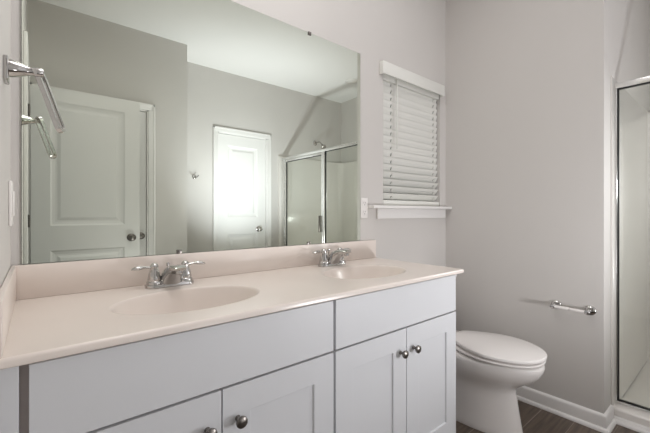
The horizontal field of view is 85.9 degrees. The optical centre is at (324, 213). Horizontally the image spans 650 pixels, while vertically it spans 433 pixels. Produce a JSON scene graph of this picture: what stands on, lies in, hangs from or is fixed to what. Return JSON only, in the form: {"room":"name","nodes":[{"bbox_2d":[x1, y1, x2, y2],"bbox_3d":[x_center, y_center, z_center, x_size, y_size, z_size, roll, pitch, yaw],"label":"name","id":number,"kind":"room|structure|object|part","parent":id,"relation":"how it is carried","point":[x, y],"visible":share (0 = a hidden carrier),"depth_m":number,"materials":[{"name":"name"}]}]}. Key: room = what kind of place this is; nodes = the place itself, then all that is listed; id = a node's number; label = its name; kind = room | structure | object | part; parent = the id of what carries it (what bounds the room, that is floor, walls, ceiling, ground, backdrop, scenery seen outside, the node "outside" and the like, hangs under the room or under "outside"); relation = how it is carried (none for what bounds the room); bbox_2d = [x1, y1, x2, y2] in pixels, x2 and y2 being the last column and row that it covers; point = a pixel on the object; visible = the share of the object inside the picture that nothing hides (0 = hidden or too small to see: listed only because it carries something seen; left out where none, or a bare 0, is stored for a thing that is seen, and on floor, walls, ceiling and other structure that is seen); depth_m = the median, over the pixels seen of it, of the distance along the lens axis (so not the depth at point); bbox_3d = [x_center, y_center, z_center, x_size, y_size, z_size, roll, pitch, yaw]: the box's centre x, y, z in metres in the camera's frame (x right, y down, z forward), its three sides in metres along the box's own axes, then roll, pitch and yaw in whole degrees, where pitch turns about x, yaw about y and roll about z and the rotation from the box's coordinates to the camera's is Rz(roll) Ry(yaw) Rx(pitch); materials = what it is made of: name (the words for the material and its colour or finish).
{"room":"bathroom","nodes":[
{"label":"bathroom","id":0,"kind":"room"},
{"bbox_2d":[0,0,10,287],"bbox_3d":[-0.120,-0.265,-0.041,0.120,2.745,2.630,0,0,-40],"label":"wall","id":1,"kind":"structure","parent":0,"point":[5,5],"depth_m":0.81,"materials":[{"name":"beige paint"}]},
{"bbox_2d":[8,180,14,225],"bbox_3d":[-0.852,-0.026,0.950,0.011,0.120,0.074,0,0,-40],"label":"light switch","id":2,"kind":"object","parent":1,"relation":"attached to","point":[11,194],"visible":1,"depth_m":0.92,"materials":[{"name":"white plastic"}]},
{"bbox_2d":[3,55,64,132],"bbox_3d":[-0.687,-0.274,0.830,0.052,0.152,0.120,0,0,42],"label":"towel bar","id":3,"kind":"object","parent":1,"relation":"attached to","point":[11,68],"visible":1,"depth_m":0.83,"materials":[{"name":"silver metal"}]},
{"bbox_3d":[-0.723,-0.324,0.791,0.009,0.052,0.052,0,0,-40],"label":"mounting plate","id":4,"kind":"part","parent":3,"relation":"part of","materials":[{"name":"silver metal"}]},
{"bbox_3d":[-0.695,-0.330,0.813,0.064,0.040,0.040,0,0,-40],"label":"post","id":5,"kind":"part","parent":3,"relation":"part of","materials":[{"name":"silver metal"}]},
{"bbox_2d":[11,0,445,266],"bbox_3d":[-0.126,-0.265,1.763,2.406,2.745,0.160,0,0,-40],"label":"wall","id":6,"kind":"structure","parent":0,"point":[410,35],"depth_m":2.00,"materials":[{"name":"beige paint"}]},
{"bbox_2d":[21,0,359,264],"bbox_3d":[-0.347,-0.362,1.469,1.405,1.034,0.011,0,0,-40],"label":"wall mirror","id":7,"kind":"object","parent":6,"relation":"attached to","point":[190,125],"visible":1,"depth_m":1.31,"materials":[{"name":"grey mirror"}]},
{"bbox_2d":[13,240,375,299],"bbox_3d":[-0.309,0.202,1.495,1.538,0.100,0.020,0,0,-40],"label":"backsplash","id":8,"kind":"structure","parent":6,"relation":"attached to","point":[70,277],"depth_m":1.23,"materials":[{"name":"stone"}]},
{"bbox_2d":[360,198,367,217],"bbox_3d":[0.218,-0.029,1.937,0.054,0.112,0.009,0,0,-40],"label":"wall outlet","id":9,"kind":"object","parent":6,"relation":"attached to","point":[363,201],"visible":1,"depth_m":1.93,"materials":[{"name":"white plastic"}]},
{"bbox_2d":[368,194,451,218],"bbox_3d":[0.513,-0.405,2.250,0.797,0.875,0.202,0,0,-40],"label":"window sill","id":10,"kind":"structure","parent":6,"relation":"in","point":[382,211],"depth_m":2.16,"materials":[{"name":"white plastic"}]},
{"bbox_2d":[379,60,444,205],"bbox_3d":[0.552,-0.461,2.233,0.637,0.832,0.087,0,0,-40],"label":"window blind","id":11,"kind":"object","parent":6,"relation":"attached to","point":[413,96],"visible":0.95,"depth_m":2.22,"materials":[{"name":"white plastic"}]},
{"bbox_3d":[0.555,-0.062,2.248,0.582,0.033,0.038,0,0,-40],"label":"rail","id":12,"kind":"part","parent":11,"relation":"part of","materials":[{"name":"white plastic"}]},
{"bbox_2d":[446,0,648,413],"bbox_3d":[1.619,-0.265,2.624,1.384,2.745,1.053,0,0,-40],"label":"wall","id":13,"kind":"structure","parent":0,"point":[528,82],"depth_m":2.02,"materials":[{"name":"beige paint"}]},
{"bbox_2d":[516,386,615,432],"bbox_3d":[1.191,1.065,2.148,0.172,0.085,0.920,0,0,-40],"label":"baseboard","id":14,"kind":"structure","parent":13,"relation":"attached to","point":[604,423],"depth_m":1.88,"materials":[{"name":"white paint"}]},
{"bbox_2d":[550,300,596,314],"bbox_3d":[1.309,0.508,1.857,0.071,0.050,0.205,0,0,-40],"label":"toilet paper holder","id":15,"kind":"object","parent":13,"relation":"attached to","point":[589,310],"visible":1,"depth_m":1.83,"materials":[{"name":"silver metal"}]},
{"bbox_2d":[614,415,649,432],"bbox_3d":[2.034,1.093,1.242,0.028,0.030,1.587,0,0,-40],"label":"trim","id":16,"kind":"structure","parent":13,"relation":"attached to","point":[620,421],"depth_m":1.79,"materials":[{"name":"white paint"}]},
{"bbox_2d":[456,400,638,432],"bbox_3d":[0.828,1.158,0.845,4.870,0.100,2.790,0,0,-40],"label":"floor","id":17,"kind":"structure","parent":0,"point":[534,419],"depth_m":1.82,"materials":[{"name":"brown wood"}]},
{"bbox_2d":[0,275,455,432],"bbox_3d":[-0.148,0.689,1.282,1.517,0.838,0.550,0,0,-40],"label":"vanity cabinet","id":18,"kind":"object","parent":17,"relation":"on","point":[381,361],"visible":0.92,"depth_m":0.98,"materials":[{"name":"white paint"}]},
{"bbox_3d":[-0.408,0.720,0.765,0.368,0.551,0.019,0,0,-40],"label":"cabinet door","id":19,"kind":"part","parent":18,"relation":"part of","materials":[{"name":"white paint"}]},
{"bbox_3d":[-0.011,0.639,1.116,1.517,0.738,0.018,0,0,-40],"label":"frame","id":20,"kind":"part","parent":18,"relation":"part of","materials":[{"name":"white wood"}]},
{"bbox_3d":[-0.264,0.359,0.883,0.740,0.160,0.019,0,0,-40],"label":"drawer","id":21,"kind":"part","parent":18,"relation":"part of","materials":[{"name":"white paint"}]},
{"bbox_3d":[-0.277,0.530,0.839,0.031,0.031,0.032,0,0,-40],"label":"cabinet knob","id":22,"kind":"part","parent":18,"relation":"part of","materials":[{"name":"grey metal"}]},
{"bbox_2d":[0,240,463,369],"bbox_3d":[-0.142,0.267,1.293,1.544,0.231,0.544,0,0,-40],"label":"countertop","id":23,"kind":"structure","parent":18,"relation":"on","point":[48,311],"depth_m":1.09,"materials":[{"name":"stone"}]},
{"bbox_2d":[131,260,204,288],"bbox_3d":[-0.532,0.210,1.207,0.178,0.082,0.179,0,0,7],"label":"faucet","id":24,"kind":"object","parent":23,"relation":"on","point":[172,275],"visible":1,"depth_m":1.17,"materials":[{"name":"silver metal"}]},
{"bbox_3d":[-0.604,0.183,1.156,0.021,0.017,0.070,0,0,44],"label":"lever","id":25,"kind":"part","parent":24,"relation":"part of","materials":[{"name":"silver metal"}]},
{"bbox_3d":[-0.538,0.244,1.212,0.160,0.014,0.056,0,0,-40],"label":"plate","id":26,"kind":"part","parent":24,"relation":"part of","materials":[{"name":"silver metal"}]},
{"bbox_3d":[-0.506,0.206,1.173,0.068,0.072,0.132,0,0,-40],"label":"spout","id":27,"kind":"part","parent":24,"relation":"part of","materials":[{"name":"silver metal"}]},
{"bbox_3d":[-0.470,0.183,1.266,0.070,0.017,0.021,0,0,-33],"label":"lever","id":28,"kind":"part","parent":24,"relation":"part of","materials":[{"name":"silver metal"}]},
{"bbox_2d":[313,247,350,266],"bbox_3d":[0.041,0.210,1.680,0.178,0.082,0.179,0,0,7],"label":"faucet","id":29,"kind":"object","parent":23,"relation":"on","point":[335,258],"visible":1,"depth_m":1.64,"materials":[{"name":"silver metal"}]},
{"bbox_3d":[0.034,0.244,1.684,0.160,0.014,0.056,0,0,-40],"label":"plate","id":30,"kind":"part","parent":29,"relation":"part of","materials":[{"name":"silver metal"}]},
{"bbox_3d":[0.066,0.206,1.645,0.068,0.072,0.132,0,0,-40],"label":"spout","id":31,"kind":"part","parent":29,"relation":"part of","materials":[{"name":"silver metal"}]},
{"bbox_3d":[-0.216,0.530,0.890,0.031,0.031,0.032,0,0,-40],"label":"cabinet knob","id":32,"kind":"part","parent":18,"relation":"part of","materials":[{"name":"grey metal"}]},
{"bbox_3d":[-0.121,0.720,1.002,0.368,0.551,0.019,0,0,-40],"label":"cabinet door","id":33,"kind":"part","parent":18,"relation":"part of","materials":[{"name":"white paint"}]},
{"bbox_3d":[0.168,0.720,1.240,0.362,0.551,0.019,0,0,-40],"label":"cabinet door","id":34,"kind":"part","parent":18,"relation":"part of","materials":[{"name":"white paint"}]},
{"bbox_3d":[0.307,0.359,1.355,0.722,0.160,0.019,0,0,-40],"label":"drawer","id":35,"kind":"part","parent":18,"relation":"part of","materials":[{"name":"white paint"}]},
{"bbox_3d":[0.296,0.530,1.313,0.031,0.031,0.032,0,0,-40],"label":"cabinet knob","id":36,"kind":"part","parent":18,"relation":"part of","materials":[{"name":"grey metal"}]},
{"bbox_3d":[0.358,0.530,1.364,0.031,0.031,0.032,0,0,-40],"label":"cabinet knob","id":37,"kind":"part","parent":18,"relation":"part of","materials":[{"name":"grey metal"}]},
{"bbox_3d":[0.448,0.720,1.471,0.356,0.551,0.019,0,0,-40],"label":"cabinet door","id":38,"kind":"part","parent":18,"relation":"part of","materials":[{"name":"white paint"}]},
{"bbox_2d":[455,274,546,432],"bbox_3d":[0.802,0.740,1.929,0.370,0.735,0.740,0,0,-40],"label":"toilet","id":39,"kind":"object","parent":17,"relation":"on","point":[490,367],"visible":0.56,"depth_m":1.74,"materials":[{"name":"white ceramic"}]},
{"bbox_3d":[0.812,0.919,1.917,0.370,0.378,0.696,0,0,-40],"label":"bowl","id":40,"kind":"part","parent":39,"relation":"part of","materials":[{"name":"white ceramic"}]},
{"bbox_3d":[0.884,0.719,1.829,0.368,0.021,0.473,0,0,-40],"label":"seat","id":41,"kind":"part","parent":39,"relation":"part of","materials":[{"name":"white plastic"}]},
{"bbox_3d":[0.893,0.696,1.818,0.368,0.026,0.452,0,0,-40],"label":"lid","id":42,"kind":"part","parent":39,"relation":"part of","materials":[{"name":"white plastic"}]},
{"bbox_2d":[611,76,649,427],"bbox_3d":[2.476,0.187,1.600,1.124,1.842,1.616,0,0,-40],"label":"shower stall","id":43,"kind":"object","parent":17,"relation":"on","point":[634,120],"visible":0.83,"depth_m":2.14,"materials":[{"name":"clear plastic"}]},
{"bbox_2d":[615,76,649,413],"bbox_3d":[2.091,0.164,1.298,0.052,1.742,1.581,0,0,-40],"label":"shower enclosure","id":44,"kind":"object","parent":43,"relation":"attached to","point":[643,80],"visible":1,"depth_m":1.90,"materials":[{"name":"metal"}]},
{"bbox_3d":[2.097,1.027,1.303,0.036,0.016,1.581,0,0,-40],"label":"sill rail","id":45,"kind":"part","parent":44,"relation":"part of","materials":[{"name":"metal"}]},
{"bbox_3d":[2.097,-0.692,1.303,0.036,0.030,1.581,0,0,-40],"label":"header rail","id":46,"kind":"part","parent":44,"relation":"part of","materials":[{"name":"metal"}]},
{"bbox_2d":[649,0,649,111],"bbox_3d":[2.957,-0.265,1.997,0.120,2.745,1.617,0,0,-40],"label":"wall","id":47,"kind":"structure","parent":0,"point":[649,0],"depth_m":2.58,"materials":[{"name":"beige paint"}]}
]}

